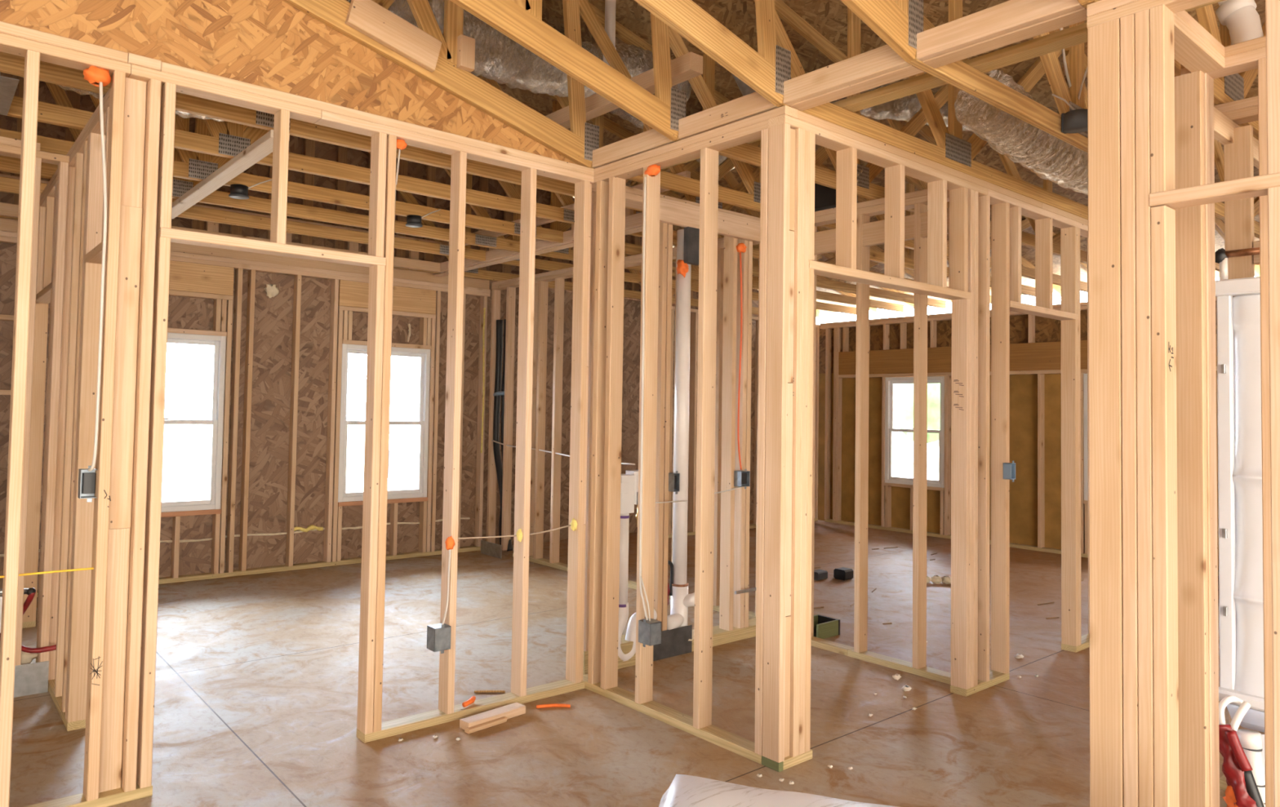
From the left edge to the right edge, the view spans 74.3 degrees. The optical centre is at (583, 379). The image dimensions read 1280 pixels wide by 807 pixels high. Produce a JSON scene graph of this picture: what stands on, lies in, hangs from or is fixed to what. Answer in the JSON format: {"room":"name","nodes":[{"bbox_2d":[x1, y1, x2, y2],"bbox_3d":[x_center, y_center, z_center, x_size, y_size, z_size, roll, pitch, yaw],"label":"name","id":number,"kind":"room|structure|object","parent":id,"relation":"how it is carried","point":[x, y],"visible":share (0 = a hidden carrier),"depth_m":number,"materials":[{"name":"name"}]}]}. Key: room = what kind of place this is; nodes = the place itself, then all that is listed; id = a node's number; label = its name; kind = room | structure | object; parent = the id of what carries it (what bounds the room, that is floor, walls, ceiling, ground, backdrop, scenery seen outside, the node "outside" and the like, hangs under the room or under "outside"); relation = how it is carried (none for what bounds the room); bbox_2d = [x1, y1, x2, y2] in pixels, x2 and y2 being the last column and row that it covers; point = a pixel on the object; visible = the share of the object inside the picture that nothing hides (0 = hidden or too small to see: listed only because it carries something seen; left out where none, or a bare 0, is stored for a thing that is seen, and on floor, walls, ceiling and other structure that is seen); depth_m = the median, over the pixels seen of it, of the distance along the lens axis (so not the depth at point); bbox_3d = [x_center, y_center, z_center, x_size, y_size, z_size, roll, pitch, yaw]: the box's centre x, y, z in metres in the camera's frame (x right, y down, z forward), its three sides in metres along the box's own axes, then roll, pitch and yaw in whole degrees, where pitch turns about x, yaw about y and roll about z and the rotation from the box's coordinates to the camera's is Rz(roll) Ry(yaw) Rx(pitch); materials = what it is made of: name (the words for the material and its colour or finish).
{"room":"construction site","nodes":[
{"label":"construction site","id":0,"kind":"room"},
{"bbox_2d":[0,136,69,697],"bbox_3d":[-3.561,0.156,3.645,2.198,2.772,0.093,3,-3,-39],"label":"wall","id":1,"kind":"structure","parent":0,"point":[29,678],"depth_m":4.26,"materials":[{"name":"brown wood"}]},
{"bbox_2d":[0,587,56,665],"bbox_3d":[-2.820,1.252,4.239,0.403,0.400,0.141,2,-2,-20],"label":"tub plumbing","id":2,"kind":"object","parent":1,"relation":"attached to","point":[28,655],"visible":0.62,"depth_m":4.23,"materials":[{"name":"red plastic"}]},
{"bbox_2d":[22,88,110,731],"bbox_3d":[-2.940,0.204,4.702,0.089,2.772,3.859,3,-3,-39],"label":"wall","id":3,"kind":"structure","parent":0,"point":[73,517],"depth_m":4.08,"materials":[{"name":"brown wood"}]},
{"bbox_2d":[20,76,225,122],"bbox_3d":[-2.224,-1.425,3.830,1.626,0.312,0.232,3,-3,-40],"label":"flexible duct","id":4,"kind":"object","parent":3,"relation":"on","point":[184,115],"visible":0.04,"depth_m":3.85,"materials":[{"name":"silver metal"}]},
{"bbox_2d":[0,82,819,317],"bbox_3d":[-1.922,-2.671,7.890,13.670,3.224,0.040,3,-3,-39],"label":"roof truss","id":5,"kind":"object","parent":3,"relation":"on","point":[59,95],"visible":0.12,"depth_m":8.48,"materials":[{"name":"brown wood"}]},
{"bbox_2d":[0,94,876,315],"bbox_3d":[-1.347,-2.686,7.172,13.670,3.224,0.040,3,-3,-39],"label":"roof truss","id":6,"kind":"object","parent":3,"relation":"on","point":[11,185],"visible":0.13,"depth_m":6.79,"materials":[{"name":"brown wood"}]},
{"bbox_2d":[0,93,914,312],"bbox_3d":[-0.985,-2.696,6.719,13.670,3.224,0.040,3,-3,-39],"label":"roof truss","id":7,"kind":"object","parent":3,"relation":"on","point":[7,164],"visible":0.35,"depth_m":6.49,"materials":[{"name":"brown wood"}]},
{"bbox_2d":[0,75,951,308],"bbox_3d":[-0.635,-2.705,6.282,13.670,3.224,0.040,3,-3,-39],"label":"roof truss","id":8,"kind":"object","parent":3,"relation":"on","point":[194,166],"visible":0.24,"depth_m":5.72,"materials":[{"name":"brown wood"}]},
{"bbox_2d":[228,179,271,199],"bbox_3d":[-2.009,-1.164,5.102,0.260,0.149,0.116,3,-3,-39],"label":"light housing","id":9,"kind":"object","parent":8,"relation":"hanging from","point":[237,191],"visible":0.95,"depth_m":5.02,"materials":[{"name":"black metal"}]},
{"bbox_2d":[0,129,690,276],"bbox_3d":[-2.301,-1.274,5.422,5.079,0.329,3.500,3,-3,-39],"label":"ceiling joists","id":10,"kind":"object","parent":8,"relation":"hanging from","point":[262,147],"visible":0.38,"depth_m":6.60,"materials":[{"name":"brown wood"}]},
{"bbox_2d":[405,208,440,227],"bbox_3d":[-1.103,-1.122,5.826,0.260,0.149,0.116,3,-3,-39],"label":"light housing","id":11,"kind":"object","parent":8,"relation":"hanging from","point":[412,220],"visible":1,"depth_m":5.74,"materials":[{"name":"black metal"}]},
{"bbox_2d":[542,18,734,171],"bbox_3d":[0.266,-2.291,6.700,2.661,0.852,0.370,3,-3,-39],"label":"flexible duct","id":12,"kind":"object","parent":8,"relation":"attached to","point":[619,112],"visible":0.04,"depth_m":6.84,"materials":[{"name":"silver metal"}]},
{"bbox_2d":[0,2,991,303],"bbox_3d":[-0.254,-2.715,5.805,13.670,3.224,0.040,3,-3,-39],"label":"roof truss","id":13,"kind":"object","parent":3,"relation":"on","point":[228,140],"visible":0.23,"depth_m":4.81,"materials":[{"name":"brown wood"}]},
{"bbox_2d":[0,72,19,115],"bbox_3d":[-2.612,-1.250,3.502,0.400,0.075,0.550,3,-3,-39],"label":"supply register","id":14,"kind":"object","parent":13,"relation":"attached to","point":[8,86],"visible":0.92,"depth_m":3.55,"materials":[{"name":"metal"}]},
{"bbox_2d":[346,0,691,102],"bbox_3d":[-0.291,-2.136,5.458,2.857,0.637,0.453,3,-3,-44],"label":"flexible duct","id":15,"kind":"object","parent":13,"relation":"attached to","point":[500,59],"visible":0.32,"depth_m":5.13,"materials":[{"name":"silver metal"}]},
{"bbox_2d":[0,0,1060,297],"bbox_3d":[0.127,-2.724,5.329,13.670,3.224,0.040,3,-3,-39],"label":"roof truss","id":16,"kind":"object","parent":3,"relation":"on","point":[10,64],"visible":0.27,"depth_m":4.45,"materials":[{"name":"brown wood"}]},
{"bbox_2d":[0,21,594,806],"bbox_3d":[-1.724,0.171,3.139,4.437,2.772,0.097,3,-3,-39],"label":"wall","id":17,"kind":"structure","parent":0,"point":[122,668],"depth_m":3.21,"materials":[{"name":"brown wood"}]},
{"bbox_2d":[0,567,93,577],"bbox_3d":[-2.457,0.673,2.548,1.790,0.028,0.008,3,-3,-39],"label":"electrical cable","id":18,"kind":"object","parent":17,"relation":"attached to","point":[91,568],"visible":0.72,"depth_m":3.00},
{"bbox_2d":[77,466,97,502],"bbox_3d":[-1.816,0.384,3.093,0.062,0.133,0.050,3,-3,-39],"label":"junction box","id":19,"kind":"object","parent":17,"relation":"attached to","point":[86,479],"visible":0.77,"depth_m":3.09,"materials":[{"name":"grey metal"}]},
{"bbox_2d":[83,66,111,87],"bbox_3d":[-1.790,-1.115,3.100,0.092,0.069,0.085,3,-3,-39],"label":"foam","id":20,"kind":"object","parent":17,"relation":"attached to","point":[94,75],"visible":0.97,"depth_m":3.08,"materials":[{"name":"plastic"}]},
{"bbox_2d":[88,81,106,471],"bbox_3d":[-1.775,-0.374,3.078,0.040,1.426,0.054,3,-3,-39],"label":"electrical cable","id":21,"kind":"object","parent":17,"relation":"attached to","point":[101,110],"visible":1,"depth_m":3.07,"materials":[{"name":"plastic"}]},
{"bbox_2d":[388,149,400,451],"bbox_3d":[-0.860,-0.329,3.821,0.032,1.450,0.020,3,-3,-39],"label":"electrical cable","id":22,"kind":"object","parent":17,"relation":"attached to","point":[399,150],"visible":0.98,"depth_m":3.84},
{"bbox_2d":[396,139,407,150],"bbox_3d":[-0.838,-1.073,3.857,0.061,0.048,0.054,1,-2,-11],"label":"foam","id":23,"kind":"object","parent":17,"relation":"attached to","point":[401,144],"visible":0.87,"depth_m":3.84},
{"bbox_2d":[426,622,451,653],"bbox_3d":[-0.672,1.204,3.922,0.085,0.133,0.075,3,-3,-39],"label":"junction box","id":24,"kind":"object","parent":17,"relation":"attached to","point":[438,635],"visible":0.96,"depth_m":3.90,"materials":[{"name":"grey metal"}]},
{"bbox_2d":[441,549,451,624],"bbox_3d":[-0.638,0.973,3.933,0.038,0.356,0.010,2,-2,-31],"label":"electrical cable","id":25,"kind":"object","parent":17,"relation":"attached to","point":[450,550],"visible":1,"depth_m":3.93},
{"bbox_2d":[444,536,454,550],"bbox_3d":[-0.625,0.769,3.945,0.046,0.067,0.037,3,-3,-39],"label":"foam","id":26,"kind":"object","parent":17,"relation":"attached to","point":[450,543],"visible":1,"depth_m":3.93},
{"bbox_2d":[457,524,571,539],"bbox_3d":[-0.337,0.776,4.245,0.726,0.037,0.013,3,-3,-39],"label":"electrical cable","id":27,"kind":"object","parent":17,"relation":"attached to","point":[568,525],"visible":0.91,"depth_m":4.21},
{"bbox_2d":[281,0,1087,292],"bbox_3d":[0.458,-2.733,4.915,13.670,3.224,0.076,3,-3,-39],"label":"roof truss","id":28,"kind":"object","parent":17,"relation":"on","point":[446,61],"visible":0.44,"depth_m":4.18,"materials":[{"name":"brown wood"}]},
{"bbox_2d":[0,0,577,164],"bbox_3d":[-1.702,-1.771,3.225,4.438,1.115,0.011,3,-3,-39],"label":"gable sheathing","id":29,"kind":"object","parent":28,"relation":"attached to","point":[272,44],"visible":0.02,"depth_m":3.52,"materials":[{"name":"wood"}]},
{"bbox_2d":[545,52,702,128],"bbox_3d":[0.156,-1.561,4.697,0.090,0.090,1.310,3,-3,-39],"label":"brace","id":30,"kind":"object","parent":28,"relation":"attached to","point":[686,67],"visible":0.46,"depth_m":4.42,"materials":[{"name":"brown wood"}]},
{"bbox_2d":[0,72,758,590],"bbox_3d":[-2.258,-1.296,7.872,13.400,6.015,0.072,3,-3,-39],"label":"wall","id":31,"kind":"structure","parent":0,"point":[273,316],"depth_m":7.68,"materials":[{"name":"wood"}]},
{"bbox_2d":[160,333,226,512],"bbox_3d":[-3.421,0.352,6.861,0.913,1.460,0.075,3,-3,-39],"label":"window","id":32,"kind":"structure","parent":31,"relation":"in","point":[219,343],"depth_m":7.08,"materials":[{"name":"white plastic"}]},
{"bbox_2d":[0,517,470,557],"bbox_3d":[-3.142,1.346,7.102,5.051,0.040,0.029,3,-3,-39],"label":"electrical cable","id":33,"kind":"object","parent":31,"relation":"attached to","point":[439,520],"visible":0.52,"depth_m":7.40,"materials":[{"name":"plastic"}]},
{"bbox_2d":[0,217,490,597],"bbox_3d":[-4.216,0.220,6.219,8.190,2.800,0.093,3,-3,-39],"label":"wall frame","id":34,"kind":"object","parent":31,"relation":"attached to","point":[198,272],"visible":0.6,"depth_m":7.52,"materials":[{"name":"brown wood"}]},
{"bbox_2d":[263,284,279,297],"bbox_3d":[-2.765,-0.779,7.455,0.142,0.128,0.029,3,-3,-39],"label":"foam splat","id":35,"kind":"object","parent":31,"relation":"attached to","point":[272,291],"visible":1,"depth_m":7.45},
{"bbox_2d":[293,524,323,532],"bbox_3d":[-2.491,1.355,7.613,0.277,0.064,0.050,3,-3,-39],"label":"foam seam","id":36,"kind":"object","parent":31,"relation":"attached to","point":[312,527],"visible":0.98,"depth_m":7.61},
{"bbox_2d":[337,343,430,502],"bbox_3d":[-1.906,0.421,8.071,0.914,1.460,0.075,3,-3,-39],"label":"window","id":37,"kind":"structure","parent":31,"relation":"in","point":[424,354],"depth_m":8.16,"materials":[{"name":"white plastic"}]},
{"bbox_2d":[480,307,485,453],"bbox_3d":[-1.032,0.014,8.703,0.034,1.500,0.025,3,-3,-39],"label":"electrical cable","id":38,"kind":"object","parent":31,"relation":"attached to","point":[484,308],"visible":1,"depth_m":8.70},
{"bbox_2d":[486,237,759,618],"bbox_3d":[0.199,0.353,7.337,0.089,2.772,3.660,3,-3,-39],"label":"wall","id":39,"kind":"structure","parent":0,"point":[541,280],"depth_m":8.05,"materials":[{"name":"brown wood"}]},
{"bbox_2d":[493,319,512,551],"bbox_3d":[-0.819,0.564,8.626,0.097,2.359,0.330,3,-3,-39],"label":"insulated pipe","id":40,"kind":"object","parent":39,"relation":"attached to","point":[498,393],"visible":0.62,"depth_m":8.69,"materials":[{"name":"black rubber"}]},
{"bbox_2d":[491,440,635,465],"bbox_3d":[-0.257,0.675,7.850,0.014,0.124,2.201,3,-3,-39],"label":"electrical cable","id":41,"kind":"object","parent":39,"relation":"attached to","point":[491,440],"visible":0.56,"depth_m":7.93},
{"bbox_2d":[0,520,1264,806],"bbox_3d":[1.301,1.668,3.286,13.450,0.100,11.560,3,-3,-39],"label":"floor","id":42,"kind":"structure","parent":0,"point":[255,696],"depth_m":4.13,"materials":[{"name":"concrete"}]},
{"bbox_2d":[480,540,502,559],"bbox_3d":[-0.912,1.690,8.347,0.010,0.130,0.370,3,-3,-39],"label":"plate","id":43,"kind":"object","parent":42,"relation":"on","point":[488,548],"visible":1,"depth_m":8.33,"materials":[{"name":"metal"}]},
{"bbox_2d":[459,702,525,733],"bbox_3d":[-0.419,1.590,3.951,0.355,0.038,0.093,3,-3,-45],"label":"lumber","id":44,"kind":"object","parent":42,"relation":"on","point":[485,720],"visible":1,"depth_m":3.92,"materials":[{"name":"brown wood"}]},
{"bbox_2d":[536,703,570,708],"bbox_3d":[-0.147,1.614,4.154,0.170,0.017,0.030,1,-2,-6],"label":"scrap","id":45,"kind":"object","parent":42,"relation":"on","point":[551,705],"visible":1,"depth_m":4.15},
{"bbox_2d":[658,774,898,806],"bbox_3d":[0.657,1.272,1.667,1.155,0.554,0.795,0,-2,17],"label":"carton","id":46,"kind":"object","parent":42,"relation":"on","point":[684,791],"visible":1,"depth_m":2.03,"materials":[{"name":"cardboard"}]},
{"bbox_2d":[813,569,827,580],"bbox_3d":[2.094,1.744,7.491,0.140,0.070,0.100,3,-3,-39],"label":"block","id":47,"kind":"object","parent":42,"relation":"on","point":[819,575],"visible":0.77,"depth_m":7.45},
{"bbox_2d":[813,614,839,639],"bbox_3d":[1.565,1.654,5.610,0.240,0.100,0.180,3,-3,-39],"label":"carton","id":48,"kind":"object","parent":42,"relation":"on","point":[824,627],"visible":0.68,"depth_m":5.57,"materials":[{"name":"cardboard"}]},
{"bbox_2d":[833,567,853,580],"bbox_3d":[2.324,1.739,7.508,0.120,0.090,0.120,3,-3,-39],"label":"block","id":49,"kind":"object","parent":42,"relation":"on","point":[842,573],"visible":1,"depth_m":7.47,"materials":[{"name":"black rubber"}]},
{"bbox_2d":[926,575,951,584],"bbox_3d":[3.191,1.765,7.382,0.459,0.082,0.100,1,-2,2],"label":"chunk","id":50,"kind":"object","parent":42,"relation":"on","point":[935,579],"visible":0.52,"depth_m":7.36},
{"bbox_2d":[1215,276,1265,782],"bbox_3d":[2.880,0.626,2.825,0.175,2.043,1.235,3,-3,-39],"label":"shower","id":51,"kind":"object","parent":42,"relation":"on","point":[1241,602],"visible":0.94,"depth_m":3.26,"materials":[{"name":"plastic"}]},
{"bbox_2d":[1214,247,1259,279],"bbox_3d":[2.592,-0.457,3.292,0.051,0.132,0.210,3,-3,-39],"label":"pipe","id":52,"kind":"object","parent":51,"relation":"attached to","point":[1221,256],"visible":0.86,"depth_m":3.33,"materials":[{"name":"orange metal"}]},
{"bbox_2d":[1218,686,1265,782],"bbox_3d":[2.867,1.417,2.795,0.175,0.458,1.230,3,-3,-39],"label":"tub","id":53,"kind":"object","parent":51,"relation":"in","point":[1254,719],"depth_m":3.17,"materials":[{"name":"plastic"}]},
{"bbox_2d":[1236,728,1265,806],"bbox_3d":[2.496,1.469,3.138,0.078,0.296,0.100,3,-3,-39],"label":"pipe","id":54,"kind":"object","parent":51,"relation":"attached to","point":[1251,741],"visible":0.55,"depth_m":3.12,"materials":[{"name":"white plastic"}]},
{"bbox_2d":[1218,695,1264,806],"bbox_3d":[2.414,1.412,3.101,0.133,0.446,0.184,1,-2,8],"label":"bag","id":55,"kind":"object","parent":42,"relation":"on","point":[1242,790],"visible":0.96,"depth_m":3.09,"materials":[{"name":"fabric"}]},
{"bbox_2d":[582,186,759,675],"bbox_3d":[0.684,0.289,5.260,1.750,2.772,0.180,3,-3,-39],"label":"wall","id":56,"kind":"structure","parent":0,"point":[735,624],"depth_m":5.39,"materials":[{"name":"brown wood"}]},
{"bbox_2d":[620,470,638,527],"bbox_3d":[0.274,0.694,4.864,0.255,0.320,0.122,3,-3,-39],"label":"washer outlet box","id":57,"kind":"object","parent":56,"relation":"attached to","point":[629,481],"visible":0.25,"depth_m":4.81,"materials":[{"name":"white plastic"}]},
{"bbox_2d":[617,513,657,661],"bbox_3d":[0.283,1.204,4.902,0.340,0.867,0.080,3,-3,-39],"label":"drain pipe","id":58,"kind":"object","parent":56,"relation":"attached to","point":[630,636],"visible":0.52,"depth_m":4.83,"materials":[{"name":"white plastic"}]},
{"bbox_2d":[667,560,673,604],"bbox_3d":[0.496,1.370,5.132,0.148,0.526,0.090,3,-3,-39],"label":"flexible hose","id":59,"kind":"object","parent":56,"relation":"on","point":[669,586],"visible":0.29,"depth_m":5.16,"materials":[{"name":"black rubber"}]},
{"bbox_2d":[668,471,679,494],"bbox_3d":[0.545,0.620,5.053,0.050,0.138,0.050,3,-3,-39],"label":"junction box","id":60,"kind":"object","parent":56,"relation":"attached to","point":[673,477],"visible":1,"depth_m":5.05,"materials":[{"name":"grey metal"}]},
{"bbox_2d":[666,226,699,630],"bbox_3d":[0.610,0.360,5.164,0.247,2.580,0.198,3,-3,-39],"label":"vent stack","id":61,"kind":"object","parent":56,"relation":"attached to","point":[687,238],"visible":0.8,"depth_m":5.18,"materials":[{"name":"white plastic"}]},
{"bbox_2d":[737,252,742,470],"bbox_3d":[1.021,-0.123,5.454,0.031,1.421,0.030,3,-3,-39],"label":"electrical cable","id":62,"kind":"object","parent":56,"relation":"attached to","point":[740,265],"visible":1,"depth_m":5.46,"materials":[{"name":"plastic"}]},
{"bbox_2d":[736,243,746,253],"bbox_3d":[1.030,-0.852,5.476,0.077,0.067,0.056,3,-3,-39],"label":"foam","id":63,"kind":"object","parent":56,"relation":"attached to","point":[740,247],"visible":1,"depth_m":5.46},
{"bbox_2d":[733,469,750,488],"bbox_3d":[1.023,0.641,5.416,0.085,0.128,0.060,3,-3,-39],"label":"junction box","id":64,"kind":"object","parent":56,"relation":"attached to","point":[741,477],"visible":1,"depth_m":5.41,"materials":[{"name":"grey metal"}]},
{"bbox_2d":[668,306,819,537],"bbox_3d":[1.938,0.539,10.561,3.240,2.688,0.089,3,-3,-39],"label":"wall","id":65,"kind":"structure","parent":0,"point":[694,313],"depth_m":10.06,"materials":[{"name":"brown wood"}]},
{"bbox_2d":[469,0,1265,314],"bbox_3d":[1.495,-2.843,3.623,13.850,3.128,12.100,3,-3,-39],"label":"roof trusses","id":66,"kind":"structure","parent":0,"point":[828,18],"depth_m":6.14,"materials":[{"name":"wood"}]},
{"bbox_2d":[603,0,616,65],"bbox_3d":[0.179,-2.366,5.571,0.086,0.680,0.086,3,-3,-39],"label":"vent pipe","id":67,"kind":"object","parent":66,"relation":"hanging from","point":[610,5],"visible":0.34,"depth_m":5.54,"materials":[{"name":"white plastic"}]},
{"bbox_2d":[731,73,755,96],"bbox_3d":[1.227,-2.403,6.538,1.109,1.163,0.150,3,-3,-39],"label":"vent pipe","id":68,"kind":"object","parent":66,"relation":"attached to","point":[744,89],"visible":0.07,"depth_m":6.55,"materials":[{"name":"metal"}]},
{"bbox_2d":[840,0,1259,239],"bbox_3d":[1.621,-2.763,3.461,13.670,3.224,0.040,3,-3,-39],"label":"roof truss","id":69,"kind":"object","parent":66,"relation":"attached to","point":[898,23],"visible":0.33,"depth_m":3.48,"materials":[{"name":"brown wood"}]},
{"bbox_2d":[660,0,1225,169],"bbox_3d":[1.989,-1.273,2.898,0.090,0.038,5.000,3,-3,-39],"label":"wooden beam","id":70,"kind":"structure","parent":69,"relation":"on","point":[1077,34],"depth_m":3.33,"materials":[{"name":"brown wood"}]},
{"bbox_2d":[916,0,1087,68],"bbox_3d":[1.445,-1.222,2.911,0.129,0.097,0.550,3,-3,-39],"label":"beam blocking","id":71,"kind":"structure","parent":69,"relation":"attached to","point":[1011,21],"depth_m":2.89,"materials":[{"name":"brown wood"}]},
{"bbox_2d":[954,70,1088,195],"bbox_3d":[2.820,-1.254,4.752,2.386,0.383,0.307,3,-3,-39],"label":"flexible duct","id":72,"kind":"object","parent":69,"relation":"attached to","point":[1051,158],"visible":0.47,"depth_m":4.18,"materials":[{"name":"silver metal"}]},
{"bbox_2d":[1059,27,1071,87],"bbox_3d":[2.417,-1.452,4.108,0.022,0.473,0.713,-1,-3,43],"label":"electrical cable","id":73,"kind":"object","parent":69,"relation":"attached to","point":[1061,28],"visible":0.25,"depth_m":3.95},
{"bbox_2d":[1052,93,1087,133],"bbox_3d":[2.216,-1.209,3.806,0.188,0.148,0.117,3,-3,-39],"label":"ceiling box","id":74,"kind":"object","parent":69,"relation":"attached to","point":[1073,122],"visible":0.86,"depth_m":3.79,"materials":[{"name":"grey plastic"}]},
{"bbox_2d":[810,189,951,684],"bbox_3d":[1.701,0.303,5.155,0.089,2.772,1.313,3,-3,-39],"label":"wall","id":75,"kind":"structure","parent":0,"point":[868,233],"depth_m":5.07,"materials":[{"name":"brown wood"}]},
{"bbox_2d":[814,183,835,212],"bbox_3d":[1.611,-1.188,5.467,0.250,0.190,0.233,3,-3,-39],"label":"junction box","id":76,"kind":"object","parent":75,"relation":"on","point":[824,197],"visible":0.14,"depth_m":5.37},
{"bbox_2d":[761,111,1088,772],"bbox_3d":[2.659,0.316,5.020,4.762,2.772,0.091,3,-3,-39],"label":"wall","id":77,"kind":"structure","parent":0,"point":[792,268],"depth_m":4.44,"materials":[{"name":"brown wood"}]},
{"bbox_2d":[634,0,1259,276],"bbox_3d":[1.245,-2.753,3.931,13.670,3.224,0.040,3,-3,-39],"label":"roof truss","id":78,"kind":"object","parent":77,"relation":"on","point":[765,71],"visible":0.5,"depth_m":3.84,"materials":[{"name":"brown wood"}]},
{"bbox_2d":[783,44,924,111],"bbox_3d":[1.073,-1.212,3.377,0.129,0.097,0.560,3,-3,-39],"label":"beam blocking","id":79,"kind":"structure","parent":78,"relation":"attached to","point":[880,66],"depth_m":3.34,"materials":[{"name":"brown wood"}]},
{"bbox_2d":[1003,461,1015,482],"bbox_3d":[2.389,0.516,4.716,0.055,0.118,0.045,3,-3,-39],"label":"junction box","id":80,"kind":"object","parent":77,"relation":"attached to","point":[1009,468],"visible":1,"depth_m":4.71,"materials":[{"name":"grey metal"}]},
{"bbox_2d":[582,0,1279,806],"bbox_3d":[1.505,0.186,2.723,0.093,2.828,4.779,3,-3,-39],"label":"wall","id":81,"kind":"structure","parent":0,"point":[1133,196],"depth_m":2.55,"materials":[{"name":"brown wood"}]},
{"bbox_2d":[592,128,674,168],"bbox_3d":[0.292,-1.190,4.353,0.129,0.101,0.612,3,-3,-39],"label":"beam blocking","id":82,"kind":"structure","parent":81,"relation":"on","point":[651,140],"depth_m":4.32,"materials":[{"name":"brown wood"}]},
{"bbox_2d":[639,177,648,620],"bbox_3d":[0.310,0.082,4.151,0.017,2.186,0.070,3,-3,-39],"label":"electrical cable","id":83,"kind":"object","parent":81,"relation":"attached to","point":[645,178],"visible":1,"depth_m":4.16,"materials":[{"name":"plastic"}]},
{"bbox_2d":[638,618,661,647],"bbox_3d":[0.325,1.230,4.092,0.075,0.133,0.085,3,-3,-39],"label":"junction box","id":84,"kind":"object","parent":81,"relation":"attached to","point":[649,632],"visible":0.93,"depth_m":4.07,"materials":[{"name":"grey metal"}]},
{"bbox_2d":[644,164,660,177],"bbox_3d":[0.350,-1.043,4.205,0.070,0.060,0.099,3,-3,-39],"label":"foam","id":85,"kind":"object","parent":81,"relation":"attached to","point":[652,171],"visible":1,"depth_m":4.18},
{"bbox_2d":[678,91,777,139],"bbox_3d":[0.690,-1.200,3.855,0.129,0.101,0.580,3,-3,-39],"label":"beam blocking","id":86,"kind":"structure","parent":81,"relation":"on","point":[753,104],"depth_m":3.82,"materials":[{"name":"brown wood"}]},
{"bbox_2d":[449,0,1087,264],"bbox_3d":[0.856,-2.743,4.417,13.670,3.224,0.040,3,-3,-39],"label":"roof truss","id":87,"kind":"object","parent":81,"relation":"on","point":[521,21],"visible":0.41,"depth_m":3.96,"materials":[{"name":"brown wood"}]},
{"bbox_2d":[791,72,1059,132],"bbox_3d":[2.459,-1.996,6.153,1.948,0.537,0.287,1,-2,4],"label":"flexible duct","id":88,"kind":"object","parent":87,"relation":"attached to","point":[904,108],"visible":0.09,"depth_m":6.07,"materials":[{"name":"silver metal"}]},
{"bbox_2d":[817,300,1218,570],"bbox_3d":[6.576,0.510,7.522,0.012,2.700,11.551,3,-3,-39],"label":"wall","id":89,"kind":"structure","parent":0,"point":[1023,388],"depth_m":9.62,"materials":[{"name":"wood"}]},
{"bbox_2d":[884,376,944,488],"bbox_3d":[4.143,0.647,10.488,0.075,1.345,0.795,3,-3,-39],"label":"window","id":90,"kind":"structure","parent":89,"relation":"in","point":[890,381],"depth_m":10.62,"materials":[{"name":"white plastic"}]},
{"bbox_2d":[819,297,1218,575],"bbox_3d":[6.676,0.500,7.314,0.092,2.708,10.900,3,-3,-39],"label":"wall frame","id":91,"kind":"object","parent":89,"relation":"attached to","point":[1031,357],"visible":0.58,"depth_m":10.31,"materials":[{"name":"brown wood"}]},
{"bbox_2d":[1083,373,1088,500],"bbox_3d":[5.601,0.610,8.664,0.075,1.345,0.795,3,-3,-39],"label":"window","id":92,"kind":"structure","parent":89,"relation":"in","point":[1085,375],"depth_m":8.94,"materials":[{"name":"white plastic"}]},
{"bbox_2d":[1173,10,1225,806],"bbox_3d":[1.923,0.223,2.743,0.586,2.772,0.149,3,-3,-39],"label":"wall","id":93,"kind":"structure","parent":0,"point":[1196,49],"depth_m":2.92,"materials":[{"name":"brown wood"}]},
{"bbox_2d":[1077,0,1266,139],"bbox_3d":[1.990,-2.772,2.999,13.670,3.224,0.040,3,-3,-39],"label":"roof truss","id":94,"kind":"object","parent":93,"relation":"on","point":[1233,87],"visible":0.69,"depth_m":3.48,"materials":[{"name":"brown wood"}]},
{"bbox_2d":[1215,0,1263,44],"bbox_3d":[2.678,-1.525,3.469,0.124,0.443,0.197,3,-3,-39],"label":"vent pipe","id":95,"kind":"object","parent":94,"relation":"attached to","point":[1242,20],"visible":0.8,"depth_m":3.41,"materials":[{"name":"white plastic"}]},
{"bbox_2d":[1180,35,1274,806],"bbox_3d":[2.715,0.221,2.295,0.089,2.772,1.800,3,-3,-39],"label":"wall","id":96,"kind":"structure","parent":0,"point":[1250,55],"depth_m":2.89,"materials":[{"name":"brown wood"}]},
{"bbox_2d":[1213,96,1259,791],"bbox_3d":[3.240,0.247,2.759,1.280,2.772,1.870,3,-3,-39],"label":"wall","id":97,"kind":"structure","parent":0,"point":[1241,148],"depth_m":3.38,"materials":[{"name":"brown wood"}]},
{"label":"outside","id":98,"kind":"structure","parent":0,"visible":0},
{"bbox_2d":[161,424,938,502],"bbox_3d":[0.750,1.987,6.962,130.000,0.001,130.000,3,-3,-39],"label":"window panes","id":99,"kind":"structure","parent":98,"point":[187,448],"depth_m":26.67,"materials":[{"name":"glass"}]},
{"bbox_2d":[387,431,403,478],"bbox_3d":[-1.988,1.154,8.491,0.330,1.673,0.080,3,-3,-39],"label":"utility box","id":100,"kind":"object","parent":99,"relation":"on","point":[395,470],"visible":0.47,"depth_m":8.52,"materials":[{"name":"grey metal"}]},
{"bbox_2d":[892,383,938,446],"bbox_3d":[19.377,1.694,52.601,8.800,4.450,11.000,3,-3,-39],"label":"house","id":101,"kind":"structure","parent":99,"relation":"on","point":[898,437],"depth_m":47.71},
{"bbox_2d":[893,383,940,443],"bbox_3d":[11.748,1.328,29.264,2.104,3.273,2.436,0,-2,25],"label":"tree","id":102,"kind":"object","parent":99,"relation":"on","point":[904,396],"visible":0.44,"depth_m":28.71,"materials":[{"name":"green plant"}]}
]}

